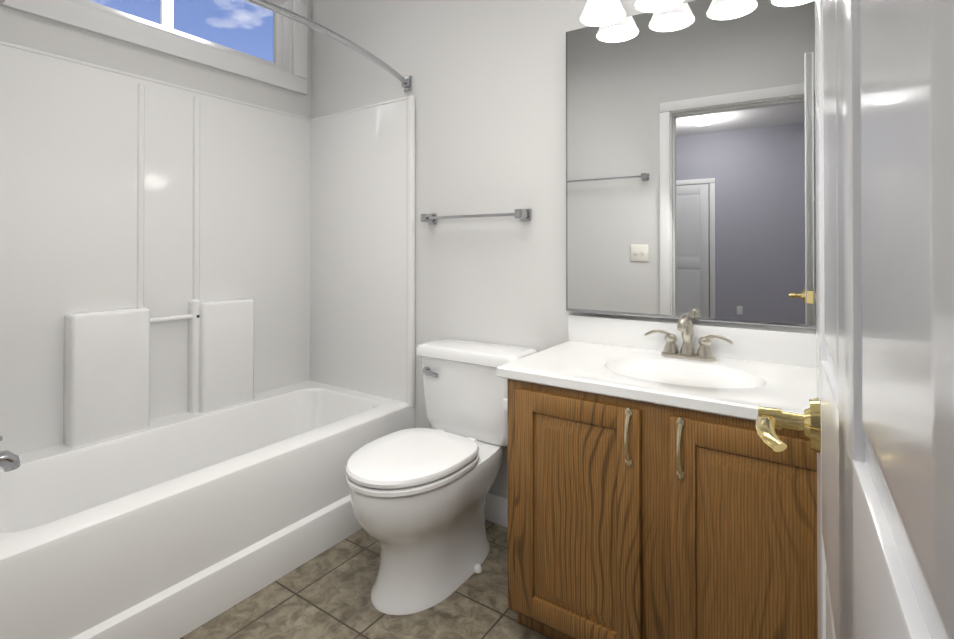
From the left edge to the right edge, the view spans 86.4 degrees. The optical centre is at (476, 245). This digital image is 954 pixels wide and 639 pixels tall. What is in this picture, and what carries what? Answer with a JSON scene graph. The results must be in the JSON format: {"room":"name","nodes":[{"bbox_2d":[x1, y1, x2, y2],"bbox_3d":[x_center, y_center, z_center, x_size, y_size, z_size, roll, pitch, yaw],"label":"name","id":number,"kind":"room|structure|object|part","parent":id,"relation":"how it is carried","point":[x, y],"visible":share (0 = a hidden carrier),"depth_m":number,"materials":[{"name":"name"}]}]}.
{"room":"bathroom","nodes":[
{"label":"bathroom","id":0,"kind":"room"},
{"bbox_2d":[0,0,311,118],"bbox_3d":[-1.498,-0.217,2.076,0.120,2.740,1.870,0,0,35],"label":"wall","id":1,"kind":"structure","parent":0,"point":[24,29],"depth_m":2.13,"materials":[{"name":"white paint"}]},
{"bbox_2d":[0,0,307,94],"bbox_3d":[-1.366,-1.117,2.252,0.135,0.583,1.362,0,0,35],"label":"window","id":2,"kind":"structure","parent":1,"relation":"in","point":[282,42],"depth_m":2.30,"materials":[{"name":"white paint"}]},
{"bbox_3d":[-1.383,-1.117,2.264,0.004,0.367,1.146,0,0,35],"label":"glass","id":3,"kind":"part","parent":2,"relation":"part of","materials":[{"name":"blue"}]},
{"bbox_2d":[180,520,551,638],"bbox_3d":[-0.376,1.179,1.368,2.760,0.060,1.990,0,0,35],"label":"floor","id":4,"kind":"structure","parent":0,"point":[326,594],"depth_m":1.60,"materials":[{"name":"tile"}]},
{"bbox_2d":[0,0,414,638],"bbox_3d":[-1.025,0.155,1.958,0.787,1.995,1.520,0,0,35],"label":"shower","id":5,"kind":"object","parent":4,"relation":"on","point":[206,344],"visible":0.96,"depth_m":2.00,"materials":[{"name":"white plastic"}]},
{"bbox_3d":[-1.406,-0.095,1.423,0.080,1.502,0.202,0,0,35],"label":"spout","id":6,"kind":"part","parent":5,"relation":"part of","materials":[{"name":"silver metal"}]},
{"bbox_2d":[345,338,537,614],"bbox_3d":[-0.149,0.778,1.825,0.480,0.748,0.728,0,0,35],"label":"toilet","id":7,"kind":"object","parent":4,"relation":"on","point":[418,496],"visible":0.92,"depth_m":1.69,"materials":[{"name":"white ceramic"}]},
{"bbox_3d":[-0.216,0.722,1.727,0.374,0.057,0.490,0,0,35],"label":"seat","id":8,"kind":"part","parent":7,"relation":"part of","materials":[{"name":"white plastic"}]},
{"bbox_3d":[-0.185,0.508,2.029,0.087,0.032,0.030,0,0,35],"label":"handle","id":9,"kind":"part","parent":7,"relation":"part of","materials":[{"name":"silver metal"}]},
{"bbox_3d":[-0.005,0.582,2.035,0.480,0.353,0.220,0,0,35],"label":"tank","id":10,"kind":"part","parent":7,"relation":"part of","materials":[{"name":"white ceramic"}]},
{"bbox_2d":[496,313,817,638],"bbox_3d":[0.564,0.681,1.450,0.943,0.935,0.550,0,0,35],"label":"bathroom vanity","id":11,"kind":"object","parent":4,"relation":"on","point":[658,488],"visible":0.88,"depth_m":1.28,"materials":[{"name":"oak wood"},{"name":"cultured marble"},{"name":"brushed nickel"}]},
{"bbox_3d":[0.374,0.481,1.264,0.018,0.147,0.026,0,0,35],"label":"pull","id":12,"kind":"part","parent":11,"relation":"part of","materials":[{"name":"silver metal"}]},
{"bbox_3d":[0.476,0.481,1.194,0.018,0.147,0.026,0,0,35],"label":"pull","id":13,"kind":"part","parent":11,"relation":"part of","materials":[{"name":"silver metal"}]},
{"bbox_2d":[644,313,732,361],"bbox_3d":[0.651,0.286,1.589,0.264,0.143,0.126,0,0,35],"label":"faucet","id":14,"kind":"object","parent":11,"relation":"on","point":[670,353],"depth_m":1.60,"materials":[{"name":"silver metal"}]},
{"bbox_2d":[311,0,815,497],"bbox_3d":[0.153,-0.216,2.148,2.760,2.740,0.120,0,0,35],"label":"wall","id":15,"kind":"structure","parent":0,"point":[489,84],"depth_m":2.18,"materials":[{"name":"white paint"}]},
{"bbox_2d":[245,0,410,91],"bbox_3d":[-0.695,-0.769,1.738,0.194,0.072,1.522,0,0,35],"label":"rail","id":16,"kind":"object","parent":15,"relation":"attached to","point":[305,21],"visible":1,"depth_m":1.84,"materials":[{"name":"silver metal"}]},
{"bbox_2d":[420,209,531,223],"bbox_3d":[-0.021,-0.121,2.150,0.534,0.048,0.071,0,0,35],"label":"towel rail","id":17,"kind":"object","parent":15,"relation":"attached to","point":[523,214],"visible":1,"depth_m":2.09,"materials":[{"name":"silver metal"}]},
{"bbox_2d":[485,492,507,527],"bbox_3d":[-0.440,1.091,1.412,0.777,0.115,1.749,0,0,35],"label":"baseboard","id":18,"kind":"structure","parent":15,"relation":"attached to","point":[496,509],"depth_m":2.10,"materials":[{"name":"white paint"}]},
{"bbox_2d":[580,0,625,26],"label":"sconce","id":19,"kind":"object","parent":15,"relation":"attached to","point":[597,13],"depth_m":1.79,"materials":[{"name":"white glass"}]},
{"bbox_2d":[635,0,683,12],"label":"sconce","id":20,"kind":"object","parent":15,"relation":"attached to","point":[650,6],"depth_m":1.70,"materials":[{"name":"white glass"}]},
{"bbox_2d":[566,0,815,328],"bbox_3d":[0.720,-0.279,1.658,0.915,1.048,0.041,0,0,35],"label":"mirror","id":21,"kind":"object","parent":15,"relation":"attached to","point":[690,164],"visible":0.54,"depth_m":1.66,"materials":[{"name":"clear glass"}]},
{"bbox_3d":[-0.939,-0.226,0.666,2.640,2.740,0.060,0,0,35],"label":"wall","id":22,"kind":"structure","parent":0,"visible":0},
{"bbox_2d":[815,0,953,638],"bbox_3d":[0.271,0.122,0.345,0.035,2.018,0.779,0,0,31],"label":"door","id":23,"kind":"structure","parent":22,"relation":"in","point":[884,114],"depth_m":0.22,"materials":[{"name":"white paint"}]},
{"bbox_2d":[755,398,820,452],"bbox_3d":[0.428,0.223,0.602,0.173,0.066,0.179,0,0,35],"label":"door handle","id":24,"kind":"object","parent":23,"relation":"attached to","point":[769,421],"depth_m":0.62,"materials":[{"name":"gold metal"}]}
]}

